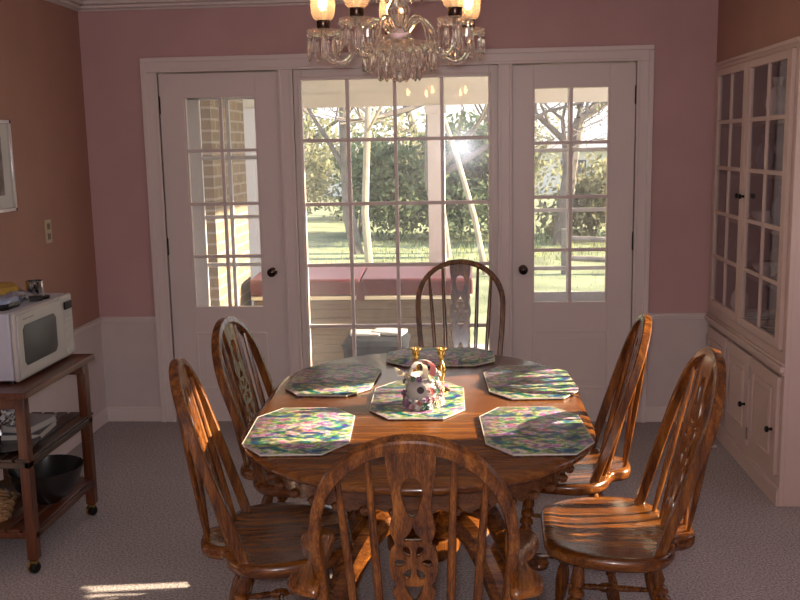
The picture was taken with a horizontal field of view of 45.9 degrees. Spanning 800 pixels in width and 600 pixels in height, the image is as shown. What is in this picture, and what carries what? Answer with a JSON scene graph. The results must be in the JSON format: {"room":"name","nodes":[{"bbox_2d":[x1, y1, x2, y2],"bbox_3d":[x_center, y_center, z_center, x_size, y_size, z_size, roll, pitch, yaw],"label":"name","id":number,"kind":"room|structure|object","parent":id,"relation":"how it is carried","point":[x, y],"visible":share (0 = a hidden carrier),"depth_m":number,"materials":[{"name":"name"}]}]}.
{"room":"dining room","nodes":[
{"label":"dining room","id":0,"kind":"room"},
{"bbox_2d":[0,0,99,328],"bbox_3d":[-2.099,0.089,2.031,0.150,2.460,7.050,0,9,4],"label":"wall","id":1,"kind":"structure","parent":0,"point":[42,94],"depth_m":4.91,"materials":[{"name":"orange paint"}]},
{"bbox_2d":[0,119,17,213],"bbox_3d":[-1.865,-0.590,4.202,0.020,0.430,0.600,0,9,4],"label":"framed picture","id":2,"kind":"object","parent":1,"relation":"attached to","point":[8,196],"visible":1,"depth_m":4.45,"materials":[{"name":"silver metal"}]},
{"bbox_2d":[0,139,4,195],"bbox_3d":[-1.868,-0.590,4.203,0.002,0.270,0.420,0,9,4],"label":"print","id":3,"kind":"object","parent":2,"relation":"attached to","point":[2,164],"depth_m":4.40},
{"bbox_2d":[44,219,52,243],"bbox_3d":[-1.824,-0.356,4.905,0.010,0.120,0.072,0,9,4],"label":"wall outlet","id":4,"kind":"object","parent":1,"relation":"attached to","point":[47,223],"visible":1,"depth_m":4.89,"materials":[{"name":"beige plastic"}]},
{"bbox_2d":[48,407,107,454],"bbox_3d":[-1.990,1.245,2.291,0.014,0.090,6.900,0,9,4],"label":"baseboard","id":5,"kind":"structure","parent":1,"relation":"attached to","point":[101,418],"depth_m":5.24,"materials":[{"name":"white paint"}]},
{"bbox_2d":[0,319,707,479],"bbox_3d":[-0.242,0.928,2.120,3.530,0.525,6.900,0,9,4],"label":"wainscoting","id":6,"kind":"structure","parent":1,"relation":"attached to","point":[124,371],"depth_m":5.45,"materials":[{"name":"white paint"}]},
{"bbox_2d":[73,313,705,335],"bbox_3d":[-0.247,0.662,2.077,3.530,0.034,6.900,0,9,4],"label":"trim","id":7,"kind":"structure","parent":1,"relation":"attached to","point":[98,320],"depth_m":5.36,"materials":[{"name":"white paint"}]},
{"bbox_2d":[78,0,718,316],"bbox_3d":[0.286,-0.463,5.431,4.450,2.560,0.140,0,9,4],"label":"wall","id":8,"kind":"structure","parent":0,"point":[683,33],"depth_m":5.27,"materials":[{"name":"pink paint"}]},
{"bbox_2d":[158,71,288,418],"bbox_3d":[-1.011,-0.282,5.469,0.694,2.016,0.101,0,9,4],"label":"door","id":9,"kind":"structure","parent":8,"relation":"in","point":[193,324],"depth_m":5.46,"materials":[{"name":"white paint"}]},
{"bbox_2d":[186,97,260,305],"bbox_3d":[-0.988,-0.300,5.610,0.600,2.030,0.024,0,9,4],"label":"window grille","id":10,"kind":"structure","parent":9,"relation":"attached to","point":[193,104],"depth_m":5.56,"materials":[{"name":"white wood"}]},
{"bbox_2d":[293,65,497,367],"bbox_3d":[-0.011,-0.357,5.423,1.144,1.905,0.050,0,9,4],"label":"window","id":11,"kind":"structure","parent":8,"relation":"in","point":[490,71],"depth_m":5.36,"materials":[{"name":"white paint"}]},
{"bbox_2d":[139,45,654,422],"bbox_3d":[-0.017,-0.339,5.463,2.848,2.118,0.178,0,9,4],"label":"trim","id":12,"kind":"structure","parent":8,"relation":"attached to","point":[642,55],"depth_m":5.31,"materials":[{"name":"white paint"}]},
{"bbox_2d":[107,407,686,421],"bbox_3d":[-0.007,0.672,5.560,3.530,0.090,0.014,0,9,4],"label":"baseboard","id":13,"kind":"structure","parent":8,"relation":"attached to","point":[115,414],"depth_m":5.66,"materials":[{"name":"white paint"}]},
{"bbox_2d":[217,419,626,421],"bbox_3d":[0.005,0.746,5.659,2.670,0.112,0.160,0,9,4],"label":"trim","id":14,"kind":"structure","parent":8,"relation":"attached to","point":[606,420],"depth_m":5.64,"materials":[{"name":"white paint"}]},
{"bbox_2d":[512,63,636,418],"bbox_3d":[0.976,-0.297,5.332,0.680,2.016,0.101,0,9,4],"label":"door","id":15,"kind":"structure","parent":8,"relation":"in","point":[585,340],"depth_m":5.34,"materials":[{"name":"white paint"}]},
{"bbox_2d":[534,88,606,300],"bbox_3d":[0.982,-0.316,5.474,0.640,2.030,0.024,0,9,4],"label":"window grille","id":16,"kind":"structure","parent":15,"relation":"attached to","point":[550,295],"depth_m":5.48,"materials":[{"name":"white wood"}]},
{"bbox_2d":[0,421,799,599],"bbox_3d":[0.070,1.335,2.090,4.450,0.100,7.050,0,9,4],"label":"floor","id":17,"kind":"structure","parent":0,"point":[142,541],"depth_m":3.89,"materials":[{"name":"grey carpet"}]},
{"bbox_2d":[0,354,97,572],"bbox_3d":[-1.583,0.650,3.895,0.455,0.729,0.695,0,9,4],"label":"cart","id":18,"kind":"object","parent":17,"relation":"on","point":[34,519],"visible":0.79,"depth_m":3.74,"materials":[{"name":"brown wood"}]},
{"bbox_2d":[0,485,16,522],"bbox_3d":[-1.630,0.791,3.736,0.221,0.154,0.184,0,9,4],"label":"wicker basket","id":19,"kind":"object","parent":18,"relation":"on","point":[6,503],"visible":1,"depth_m":3.72,"materials":[{"name":"brown wicker"}]},
{"bbox_2d":[0,478,20,495],"bbox_3d":[-1.637,0.805,4.074,0.254,0.017,0.254,0,9,4],"label":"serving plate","id":20,"kind":"object","parent":18,"relation":"on","point":[7,483],"visible":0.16,"depth_m":4.09,"materials":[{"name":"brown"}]},
{"bbox_2d":[0,436,40,453],"bbox_3d":[-1.602,0.572,3.728,0.340,0.018,0.240,0,9,4],"label":"metal tray","id":21,"kind":"object","parent":18,"relation":"on","point":[6,446],"visible":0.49,"depth_m":3.73,"materials":[{"name":"grey"}]},
{"bbox_2d":[0,409,15,440],"bbox_3d":[-1.600,0.459,3.711,0.194,0.231,0.296,0,9,4],"label":"vase","id":22,"kind":"object","parent":21,"relation":"on","point":[3,416],"visible":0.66,"depth_m":3.73,"materials":[{"name":"silver metal"}]},
{"bbox_2d":[1,418,57,440],"bbox_3d":[-1.530,0.536,3.900,0.160,0.030,0.220,-1,9,-2],"label":"book","id":23,"kind":"object","parent":18,"relation":"on","point":[44,431],"visible":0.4,"depth_m":3.81,"materials":[{"name":"grey paper"}]},
{"bbox_2d":[1,413,56,433],"bbox_3d":[-1.526,0.509,3.895,0.130,0.026,0.190,1,10,12],"label":"book","id":24,"kind":"object","parent":23,"relation":"on","point":[37,421],"visible":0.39,"depth_m":3.88,"materials":[{"name":"grey paper"}]},
{"bbox_2d":[0,292,74,383],"bbox_3d":[-1.622,0.146,3.862,0.389,0.277,0.530,0,9,4],"label":"microwave","id":25,"kind":"object","parent":18,"relation":"on","point":[35,335],"visible":0.99,"depth_m":3.73,"materials":[{"name":"white plastic"}]},
{"bbox_2d":[0,295,20,310],"bbox_3d":[-1.558,0.011,3.704,0.100,0.044,0.150,0,9,4],"label":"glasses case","id":26,"kind":"object","parent":25,"relation":"on","point":[7,302],"visible":1,"depth_m":3.68,"materials":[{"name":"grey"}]},
{"bbox_2d":[0,282,20,294],"bbox_3d":[-1.679,-0.037,3.933,0.188,0.069,0.193,0,9,4],"label":"plastic bag","id":27,"kind":"object","parent":25,"relation":"on","point":[5,287],"visible":0.59,"depth_m":3.91,"materials":[{"name":"yellow plastic"}]},
{"bbox_2d":[5,289,32,301],"bbox_3d":[-1.562,-0.017,3.846,0.112,0.053,0.130,0,9,4],"label":"bag","id":28,"kind":"object","parent":25,"relation":"on","point":[23,295],"visible":0.6,"depth_m":3.83,"materials":[{"name":"grey plastic"}]},
{"bbox_2d":[25,279,43,294],"bbox_3d":[-1.535,-0.047,3.972,0.075,0.070,0.075,0,9,4],"label":"metal tin","id":29,"kind":"object","parent":25,"relation":"on","point":[36,286],"visible":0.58,"depth_m":3.94,"materials":[{"name":"silver metal"}]},
{"bbox_2d":[29,294,49,301],"bbox_3d":[-1.490,-0.011,3.893,0.059,0.023,0.101,0,9,4],"label":"clip","id":30,"kind":"object","parent":25,"relation":"on","point":[32,298],"visible":1,"depth_m":3.86,"materials":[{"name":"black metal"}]},
{"bbox_2d":[7,454,83,504],"bbox_3d":[-1.462,0.760,3.917,0.300,0.151,0.300,0,9,4],"label":"mixing bowl","id":31,"kind":"object","parent":18,"relation":"on","point":[56,475],"visible":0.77,"depth_m":3.87,"materials":[{"name":"black metal"}]},
{"bbox_2d":[0,412,92,468],"bbox_3d":[-1.585,0.570,3.904,0.410,0.036,0.650,0,9,4],"label":"shelf","id":32,"kind":"object","parent":18,"relation":"attached to","point":[69,424],"depth_m":3.86,"materials":[{"name":"brown wood"}]},
{"bbox_2d":[0,475,93,538],"bbox_3d":[-1.580,0.853,3.941,0.410,0.036,0.610,0,9,4],"label":"shelf","id":33,"kind":"object","parent":18,"relation":"attached to","point":[12,528],"depth_m":3.80,"materials":[{"name":"brown wood"}]},
{"bbox_2d":[169,357,353,599],"bbox_3d":[-0.409,0.657,2.883,0.518,0.999,0.506,-2,9,-8],"label":"dining chair","id":34,"kind":"object","parent":17,"relation":"on","point":[260,541],"visible":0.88,"depth_m":2.82,"materials":[{"name":"brown wood"}]},
{"bbox_2d":[211,316,353,593],"bbox_3d":[-0.396,0.555,3.508,0.518,0.999,0.506,0,9,7],"label":"dining chair","id":35,"kind":"object","parent":17,"relation":"on","point":[235,383],"visible":0.46,"depth_m":3.44,"materials":[{"name":"brown wood"}]},
{"bbox_2d":[288,434,543,599],"bbox_3d":[0.043,0.741,2.181,0.560,1.044,0.518,-1,9,3],"label":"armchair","id":36,"kind":"object","parent":17,"relation":"on","point":[406,455],"visible":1,"depth_m":1.93,"materials":[{"name":"brown wood"}]},
{"bbox_2d":[242,353,595,599],"bbox_3d":[0.079,0.714,3.206,1.066,0.765,1.596,0,9,4],"label":"dining table","id":37,"kind":"object","parent":17,"relation":"on","point":[524,477],"visible":0.5,"depth_m":2.88,"materials":[{"name":"brown wood"}]},
{"bbox_2d":[242,407,354,456],"bbox_3d":[-0.297,0.390,2.833,0.308,0.006,0.474,-1,9,1],"label":"placemat","id":38,"kind":"object","parent":37,"relation":"on","point":[310,431],"visible":1,"depth_m":2.80,"materials":[{"name":"fabric"}]},
{"bbox_2d":[285,363,381,396],"bbox_3d":[-0.238,0.288,3.447,0.308,0.006,0.474,0,9,7],"label":"placemat","id":39,"kind":"object","parent":37,"relation":"on","point":[325,379],"visible":1,"depth_m":3.42,"materials":[{"name":"fabric"}]},
{"bbox_2d":[369,381,464,419],"bbox_3d":[0.060,0.331,3.154,0.308,0.006,0.474,-1,9,3],"label":"placemat","id":40,"kind":"object","parent":37,"relation":"on","point":[387,399],"visible":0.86,"depth_m":3.06,"materials":[{"name":"fabric"}]},
{"bbox_2d":[410,347,421,371],"bbox_3d":[0.055,0.238,3.231,0.058,0.151,0.058,0,9,4],"label":"candlestick","id":41,"kind":"object","parent":40,"relation":"on","point":[415,350],"visible":0.5,"depth_m":3.22,"materials":[{"name":"gold metal"}]},
{"bbox_2d":[410,347,421,356],"bbox_3d":[0.054,0.179,3.221,0.042,0.031,0.042,0,9,4],"label":"candle cup","id":42,"kind":"object","parent":41,"relation":"on","point":[415,350],"depth_m":3.21,"materials":[{"name":"gold metal"}]},
{"bbox_2d":[394,359,444,410],"bbox_3d":[0.076,0.266,3.045,0.140,0.154,0.141,4,11,30],"label":"floral ornament","id":43,"kind":"object","parent":40,"relation":"on","point":[424,389],"visible":1,"depth_m":3.01,"materials":[{"name":"white ceramic"}]},
{"bbox_2d":[403,399,409,407],"bbox_3d":[0.020,0.330,3.017,0.022,0.028,0.023,0,9,4],"label":"flower","id":44,"kind":"object","parent":43,"relation":"on","point":[406,402],"depth_m":3.02,"materials":[{"name":"purple ceramic"}]},
{"bbox_2d":[405,371,439,409],"bbox_3d":[0.075,0.290,3.055,0.124,0.104,0.124,0,9,4],"label":"teapot","id":45,"kind":"object","parent":43,"relation":"on","point":[422,388],"depth_m":3.01,"materials":[{"name":"white ceramic"}]},
{"bbox_2d":[421,403,428,409],"bbox_3d":[0.080,0.338,2.991,0.025,0.022,0.012,0,9,4],"label":"flower","id":46,"kind":"object","parent":43,"relation":"on","point":[424,406],"depth_m":2.99,"materials":[{"name":"green ceramic"}]},
{"bbox_2d":[428,387,434,394],"bbox_3d":[0.100,0.288,2.995,0.021,0.023,0.013,-8,11,-36],"label":"flower","id":47,"kind":"object","parent":43,"relation":"on","point":[431,390],"depth_m":3.00,"materials":[{"name":"pink ceramic"}]},
{"bbox_2d":[428,402,435,409],"bbox_3d":[0.100,0.336,2.995,0.024,0.027,0.015,-9,12,-38],"label":"flower","id":48,"kind":"object","parent":43,"relation":"on","point":[431,405],"depth_m":3.00,"materials":[{"name":"white ceramic"}]},
{"bbox_2d":[435,347,449,392],"bbox_3d":[0.142,0.237,3.225,0.058,0.151,0.058,0,9,4],"label":"candlestick","id":49,"kind":"object","parent":40,"relation":"on","point":[441,367],"visible":0.79,"depth_m":3.21,"materials":[{"name":"gold metal"}]},
{"bbox_2d":[435,347,446,356],"bbox_3d":[0.141,0.178,3.215,0.042,0.031,0.042,0,9,4],"label":"candle cup","id":50,"kind":"object","parent":49,"relation":"on","point":[441,350],"depth_m":3.21,"materials":[{"name":"gold metal"}]},
{"bbox_2d":[386,347,494,366],"bbox_3d":[0.163,0.227,3.776,0.428,0.006,0.320,0,9,4],"label":"placemat","id":51,"kind":"object","parent":37,"relation":"on","point":[464,356],"visible":0.86,"depth_m":3.75,"materials":[{"name":"fabric"}]},
{"bbox_2d":[483,365,578,399],"bbox_3d":[0.460,0.290,3.357,0.308,0.006,0.474,-1,9,1],"label":"placemat","id":52,"kind":"object","parent":37,"relation":"on","point":[516,382],"visible":1,"depth_m":3.33,"materials":[{"name":"fabric"}]},
{"bbox_2d":[479,406,594,455],"bbox_3d":[0.397,0.383,2.795,0.308,0.006,0.474,-1,9,1],"label":"placemat","id":53,"kind":"object","parent":37,"relation":"on","point":[534,430],"visible":1,"depth_m":2.76,"materials":[{"name":"fabric"}]},
{"bbox_2d":[416,259,505,355],"bbox_3d":[0.315,0.312,4.908,0.506,0.999,0.518,0,9,4],"label":"dining chair","id":54,"kind":"object","parent":17,"relation":"on","point":[458,267],"visible":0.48,"depth_m":5.04,"materials":[{"name":"brown wood"}]},
{"bbox_2d":[519,313,651,599],"bbox_3d":[0.643,0.541,3.466,0.518,0.999,0.506,1,9,10],"label":"dining chair","id":55,"kind":"object","parent":17,"relation":"on","point":[594,473],"visible":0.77,"depth_m":3.34,"materials":[{"name":"brown wood"}]},
{"bbox_2d":[541,347,726,599],"bbox_3d":[0.694,0.637,2.878,0.518,0.999,0.506,0,9,6],"label":"dining chair","id":56,"kind":"object","parent":17,"relation":"on","point":[608,534],"visible":1,"depth_m":2.83,"materials":[{"name":"brown wood"}]},
{"bbox_2d":[704,36,799,506],"bbox_3d":[1.964,-0.188,4.628,0.656,2.014,1.306,0,9,4],"label":"cupboard","id":57,"kind":"object","parent":17,"relation":"on","point":[759,425],"visible":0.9,"depth_m":4.55,"materials":[{"name":"beige paint"}]},
{"bbox_2d":[730,290,748,310],"bbox_3d":[1.836,-0.008,5.106,0.100,0.200,0.099,0,9,4],"label":"vase","id":58,"kind":"object","parent":57,"relation":"on","point":[732,301],"visible":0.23,"depth_m":5.09,"materials":[{"name":"grey"}]},
{"bbox_2d":[718,260,777,290],"bbox_3d":[1.914,-0.112,4.644,0.360,0.018,1.258,0,9,4],"label":"shelf","id":59,"kind":"object","parent":57,"relation":"attached to","point":[749,262],"depth_m":4.96,"materials":[{"name":"grey"}]},
{"bbox_2d":[720,215,778,235],"bbox_3d":[1.909,-0.358,4.604,0.360,0.018,1.258,0,9,4],"label":"shelf","id":60,"kind":"object","parent":57,"relation":"attached to","point":[722,218],"depth_m":4.67,"materials":[{"name":"grey wood"}]},
{"bbox_2d":[722,169,781,179],"bbox_3d":[1.904,-0.605,4.564,0.360,0.018,1.258,0,9,4],"label":"shelf","id":61,"kind":"object","parent":57,"relation":"attached to","point":[734,174],"depth_m":4.87,"materials":[{"name":"grey wood"}]},
{"bbox_2d":[723,119,784,126],"bbox_3d":[1.900,-0.852,4.523,0.360,0.018,1.258,0,9,4],"label":"shelf","id":62,"kind":"object","parent":57,"relation":"attached to","point":[773,123],"depth_m":4.60,"materials":[{"name":"grey wood"}]},
{"bbox_2d":[750,211,773,223],"bbox_3d":[1.812,-0.404,4.657,0.170,0.060,0.170,0,9,4],"label":"bowl","id":63,"kind":"object","parent":57,"relation":"on","point":[757,215],"visible":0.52,"depth_m":4.62,"materials":[{"name":"grey"}]},
{"bbox_2d":[754,133,775,169],"bbox_3d":[1.800,-0.724,4.656,0.100,0.190,0.099,0,9,4],"label":"vase","id":64,"kind":"object","parent":57,"relation":"on","point":[759,154],"visible":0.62,"depth_m":4.63,"materials":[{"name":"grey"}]},
{"bbox_2d":[752,262,777,275],"bbox_3d":[1.814,-0.148,4.648,0.160,0.056,0.160,0,9,4],"label":"bowl","id":65,"kind":"object","parent":57,"relation":"on","point":[768,269],"visible":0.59,"depth_m":4.61,"materials":[{"name":"grey"}]},
{"bbox_2d":[765,77,785,115],"bbox_3d":[1.785,-0.951,4.467,0.110,0.200,0.109,0,9,4],"label":"vase","id":66,"kind":"object","parent":57,"relation":"on","point":[777,106],"visible":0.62,"depth_m":4.43,"materials":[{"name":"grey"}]},
{"bbox_2d":[770,185,781,225],"bbox_3d":[1.784,-0.431,4.390,0.120,0.200,0.119,0,9,4],"label":"vase","id":67,"kind":"object","parent":57,"relation":"on","point":[776,204],"visible":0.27,"depth_m":4.37,"materials":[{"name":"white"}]},
{"bbox_3d":[1.845,0.112,4.923,0.210,0.020,0.210,0,9,4],"label":"plate","id":68,"kind":"object","parent":57,"relation":"on","visible":0},
{"bbox_2d":[749,317,775,322],"bbox_3d":[1.844,0.099,4.920,0.210,0.020,0.210,0,9,4],"label":"plate","id":69,"kind":"object","parent":68,"relation":"on","point":[774,318],"visible":0.16,"depth_m":4.88,"materials":[{"name":"grey ceramic"}]},
{"bbox_2d":[745,315,775,319],"bbox_3d":[1.844,0.086,4.918,0.210,0.020,0.210,0,9,4],"label":"plate","id":70,"kind":"object","parent":69,"relation":"on","point":[773,316],"visible":0.36,"depth_m":4.86,"materials":[{"name":"grey ceramic"}]},
{"bbox_2d":[734,309,775,317],"bbox_3d":[1.844,0.073,4.916,0.210,0.020,0.210,0,9,4],"label":"plate","id":71,"kind":"object","parent":70,"relation":"on","point":[752,313],"visible":0.66,"depth_m":4.93,"materials":[{"name":"grey ceramic"}]},
{"bbox_3d":[1.818,0.177,4.529,0.210,0.020,0.210,0,9,4],"label":"plate","id":72,"kind":"object","parent":57,"relation":"on","visible":0},
{"bbox_3d":[1.818,0.164,4.527,0.210,0.020,0.210,0,9,4],"label":"plate","id":73,"kind":"object","parent":72,"relation":"on","visible":0},
{"bbox_3d":[1.817,0.151,4.525,0.210,0.020,0.210,0,9,4],"label":"plate","id":74,"kind":"object","parent":73,"relation":"on","visible":0},
{"bbox_2d":[761,327,774,332],"bbox_3d":[1.817,0.138,4.522,0.210,0.020,0.210,0,9,4],"label":"plate","id":75,"kind":"object","parent":74,"relation":"on","point":[766,329],"visible":0.22,"depth_m":4.51,"materials":[{"name":"grey ceramic"}]},
{"bbox_2d":[756,320,774,329],"bbox_3d":[1.817,0.125,4.520,0.210,0.020,0.210,0,9,4],"label":"plate","id":76,"kind":"object","parent":75,"relation":"on","point":[769,324],"visible":0.29,"depth_m":4.57,"materials":[{"name":"grey"}]},
{"bbox_2d":[716,0,799,62],"bbox_3d":[1.979,-1.403,4.428,0.620,0.444,1.305,0,9,4],"label":"wall","id":77,"kind":"structure","parent":0,"point":[744,26],"depth_m":4.48,"materials":[{"name":"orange paint"}]},
{"bbox_2d":[45,0,463,11],"bbox_3d":[0.029,-1.114,1.766,4.150,0.081,6.900,0,9,4],"label":"trim","id":78,"kind":"structure","parent":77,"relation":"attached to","point":[76,5],"depth_m":5.23,"materials":[{"name":"white paint"}]},
{"bbox_3d":[0.026,-1.203,1.746,4.450,0.100,7.190,0,9,4],"label":"ceiling","id":79,"kind":"structure","parent":0,"visible":0},
{"bbox_2d":[306,0,485,82],"bbox_3d":[-0.022,-1.011,2.932,0.566,0.660,0.568,0,9,4],"label":"chandelier","id":80,"kind":"object","parent":79,"relation":"hanging from","point":[393,60],"visible":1,"depth_m":2.91,"materials":[{"name":"clear glass"}]},
{"bbox_2d":[316,10,329,32],"bbox_3d":[-0.243,-0.878,2.995,0.048,0.077,0.048,0,9,4],"label":"candle","id":81,"kind":"object","parent":80,"relation":"on","point":[322,24],"depth_m":2.98,"materials":[{"name":"black wax"}]},
{"bbox_2d":[349,0,363,20],"bbox_3d":[-0.125,-0.838,2.735,0.048,0.077,0.048,0,9,4],"label":"candle","id":82,"kind":"object","parent":80,"relation":"on","point":[356,12],"depth_m":2.72,"materials":[{"name":"black wax"}]},
{"bbox_2d":[447,0,462,20],"bbox_3d":[0.161,-0.849,2.765,0.048,0.077,0.048,0,9,4],"label":"candle","id":83,"kind":"object","parent":80,"relation":"on","point":[454,12],"depth_m":2.75,"materials":[{"name":"black wax"}]},
{"bbox_2d":[461,9,474,29],"bbox_3d":[0.220,-0.895,3.043,0.048,0.077,0.048,0,9,4],"label":"candle","id":84,"kind":"object","parent":80,"relation":"on","point":[467,12],"depth_m":3.03,"materials":[{"name":"black wax"}]},
{"label":"outside","id":85,"kind":"structure","parent":0,"visible":0},
{"bbox_2d":[306,194,605,343],"bbox_3d":[5.908,-5.428,45.045,60.000,0.200,75.000,0,9,4],"label":"ground","id":86,"kind":"structure","parent":85,"point":[585,281],"depth_m":17.98,"materials":[{"name":"green plant"}]},
{"bbox_2d":[303,112,338,208],"bbox_3d":[-3.649,-3.730,26.636,3.025,3.083,4.846,-9,12,-38],"label":"shrub","id":87,"kind":"object","parent":86,"relation":"on","point":[330,131],"visible":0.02,"depth_m":25.50,"materials":[{"name":"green plant"}]},
{"bbox_2d":[303,108,340,214],"bbox_3d":[-2.969,-2.896,21.750,3.813,3.014,2.473,-6,11,-29],"label":"shrub","id":88,"kind":"object","parent":86,"relation":"on","point":[313,169],"visible":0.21,"depth_m":21.68,"materials":[{"name":"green plant"}]},
{"bbox_2d":[303,107,351,150],"bbox_3d":[-2.475,-5.264,23.417,3.845,7.198,6.703,-9,12,-41],"label":"tree","id":89,"kind":"object","parent":86,"relation":"on","point":[304,109],"visible":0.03,"depth_m":23.25,"materials":[{"name":"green plant"}]},
{"bbox_2d":[306,107,363,254],"bbox_3d":[-1.181,-4.632,17.659,5.603,7.745,4.451,-3,10,-13],"label":"tree","id":90,"kind":"object","parent":86,"relation":"on","point":[341,160],"visible":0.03,"depth_m":17.68,"materials":[{"name":"grey plant"}]},
{"bbox_2d":[361,107,381,262],"bbox_3d":[0.035,-4.730,11.487,4.613,9.843,7.026,0,9,4],"label":"tree","id":91,"kind":"object","parent":86,"relation":"on","point":[370,119],"visible":0.34,"depth_m":13.46,"materials":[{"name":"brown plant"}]},
{"bbox_2d":[332,132,424,239],"bbox_3d":[-0.536,-2.485,20.732,2.083,2.375,2.543,-3,10,-13],"label":"shrub","id":92,"kind":"object","parent":86,"relation":"on","point":[381,176],"visible":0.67,"depth_m":20.10,"materials":[{"name":"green plant"}]},
{"bbox_2d":[317,106,450,221],"bbox_3d":[-0.238,-3.941,26.579,4.629,3.433,4.390,0,9,4],"label":"shrub","id":93,"kind":"object","parent":86,"relation":"on","point":[331,197],"visible":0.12,"depth_m":26.07,"materials":[{"name":"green plant"}]},
{"bbox_2d":[359,106,424,179],"bbox_3d":[-0.036,-7.037,28.882,7.664,8.827,4.662,-9,12,-38],"label":"tree","id":94,"kind":"object","parent":86,"relation":"on","point":[361,108],"visible":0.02,"depth_m":28.62,"materials":[{"name":"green plant"}]},
{"bbox_2d":[381,108,488,238],"bbox_3d":[0.917,-2.794,20.953,2.924,2.919,3.147,0,9,4],"label":"shrub","id":95,"kind":"object","parent":86,"relation":"on","point":[453,183],"visible":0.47,"depth_m":20.57,"materials":[{"name":"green plant"}]},
{"bbox_2d":[303,102,606,257],"bbox_3d":[2.161,-3.759,15.199,7.650,6.668,5.092,-3,10,-14],"label":"tree","id":96,"kind":"object","parent":86,"relation":"on","point":[406,109],"visible":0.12,"depth_m":16.47,"materials":[{"name":"grey plant"}]},
{"bbox_2d":[317,143,606,195],"bbox_3d":[4.111,-5.684,40.808,18.800,2.100,6.800,0,9,4],"label":"house","id":97,"kind":"structure","parent":86,"relation":"on","point":[582,158],"depth_m":37.75,"materials":[{"name":"white"}]},
{"bbox_2d":[445,117,486,274],"bbox_3d":[0.346,-4.172,15.127,5.113,7.566,3.264,4,11,31],"label":"tree","id":98,"kind":"object","parent":86,"relation":"on","point":[481,253],"visible":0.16,"depth_m":14.68,"materials":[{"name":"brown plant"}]},
{"bbox_2d":[474,104,487,127],"bbox_3d":[0.848,-3.997,16.238,7.534,6.883,4.298,-8,11,-35],"label":"tree","id":99,"kind":"object","parent":86,"relation":"on","point":[485,119],"visible":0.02,"depth_m":17.63,"materials":[{"name":"grey plant"}]},
{"bbox_2d":[447,125,544,237],"bbox_3d":[2.178,-2.691,21.239,2.225,2.556,2.465,-3,9,-11],"label":"shrub","id":100,"kind":"object","parent":86,"relation":"on","point":[482,160],"visible":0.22,"depth_m":20.58,"materials":[{"name":"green plant"}]},
{"bbox_2d":[472,106,586,211],"bbox_3d":[3.519,-4.101,27.184,4.077,3.321,3.379,0,9,4],"label":"shrub","id":101,"kind":"object","parent":86,"relation":"on","point":[541,162],"visible":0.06,"depth_m":27.12,"materials":[{"name":"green plant"}]},
{"bbox_2d":[535,151,606,238],"bbox_3d":[3.939,-2.208,19.963,2.163,2.037,1.984,0,9,4],"label":"shrub","id":102,"kind":"object","parent":86,"relation":"on","point":[588,185],"visible":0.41,"depth_m":19.76,"materials":[{"name":"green plant"}]},
{"bbox_2d":[535,102,607,244],"bbox_3d":[5.023,-3.998,19.637,6.748,5.591,4.188,1,9,10],"label":"tree","id":103,"kind":"object","parent":86,"relation":"on","point":[595,107],"visible":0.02,"depth_m":19.34,"materials":[{"name":"grey plant"}]},
{"bbox_2d":[561,229,604,273],"bbox_3d":[4.733,-0.736,14.359,4.520,0.750,0.121,0,9,4],"label":"rail fence","id":104,"kind":"object","parent":86,"relation":"on","point":[563,231],"visible":0.23,"depth_m":14.45,"materials":[{"name":"grey wood"}]},
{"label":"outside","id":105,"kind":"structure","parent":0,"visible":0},
{"bbox_2d":[470,344,488,349],"bbox_3d":[-0.170,0.651,7.042,9.000,0.100,2.610,0,9,4],"label":"floor","id":106,"kind":"structure","parent":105,"point":[481,346],"depth_m":8.16,"materials":[{"name":"concrete"}]},
{"bbox_2d":[200,100,251,305],"bbox_3d":[-1.401,-0.662,6.787,0.400,2.620,0.950,0,9,4],"label":"brick wall","id":107,"kind":"structure","parent":106,"relation":"on","point":[209,109],"depth_m":6.50,"materials":[{"name":"brown brick"}]},
{"bbox_2d":[243,108,260,305],"bbox_3d":[-1.261,-0.575,8.006,0.270,2.050,0.160,0,9,4],"label":"porch post","id":108,"kind":"object","parent":106,"relation":"on","point":[248,114],"visible":0.16,"depth_m":7.91,"materials":[{"name":"white wood"}]},
{"bbox_2d":[243,77,607,108],"bbox_3d":[-1.186,-1.879,7.864,6.900,0.575,0.125,0,9,4],"label":"beam","id":109,"kind":"structure","parent":108,"relation":"on","point":[457,90],"depth_m":7.75,"materials":[{"name":"beige paint"}]},
{"bbox_2d":[250,266,472,365],"bbox_3d":[-0.255,0.134,7.471,1.650,0.785,0.959,0,9,4],"label":"hot tub","id":110,"kind":"object","parent":106,"relation":"on","point":[329,287],"visible":0.35,"depth_m":7.00,"materials":[{"name":"grey wood"}]},
{"bbox_2d":[341,332,410,357],"bbox_3d":[-0.149,0.472,6.275,0.430,0.500,0.410,0,9,4],"label":"storage bin","id":111,"kind":"object","parent":106,"relation":"on","point":[382,344],"visible":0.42,"depth_m":6.06,"materials":[{"name":"black plastic"}]},
{"bbox_2d":[343,344,408,357],"bbox_3d":[-0.149,0.502,6.280,0.410,0.440,0.380,0,9,4],"label":"tub","id":112,"kind":"object","parent":111,"relation":"in","point":[361,350],"depth_m":6.05,"materials":[{"name":"black plastic"}]},
{"bbox_2d":[350,328,407,336],"bbox_3d":[-0.142,0.212,6.235,0.382,0.032,0.214,0,9,4],"label":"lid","id":113,"kind":"object","parent":111,"relation":"on","point":[377,332],"visible":0.91,"depth_m":6.17,"materials":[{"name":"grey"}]},
{"bbox_2d":[424,104,446,261],"bbox_3d":[0.315,-0.601,7.976,0.180,2.050,0.180,0,9,4],"label":"porch post","id":114,"kind":"object","parent":106,"relation":"on","point":[432,111],"visible":0.52,"depth_m":7.84,"materials":[{"name":"white"}]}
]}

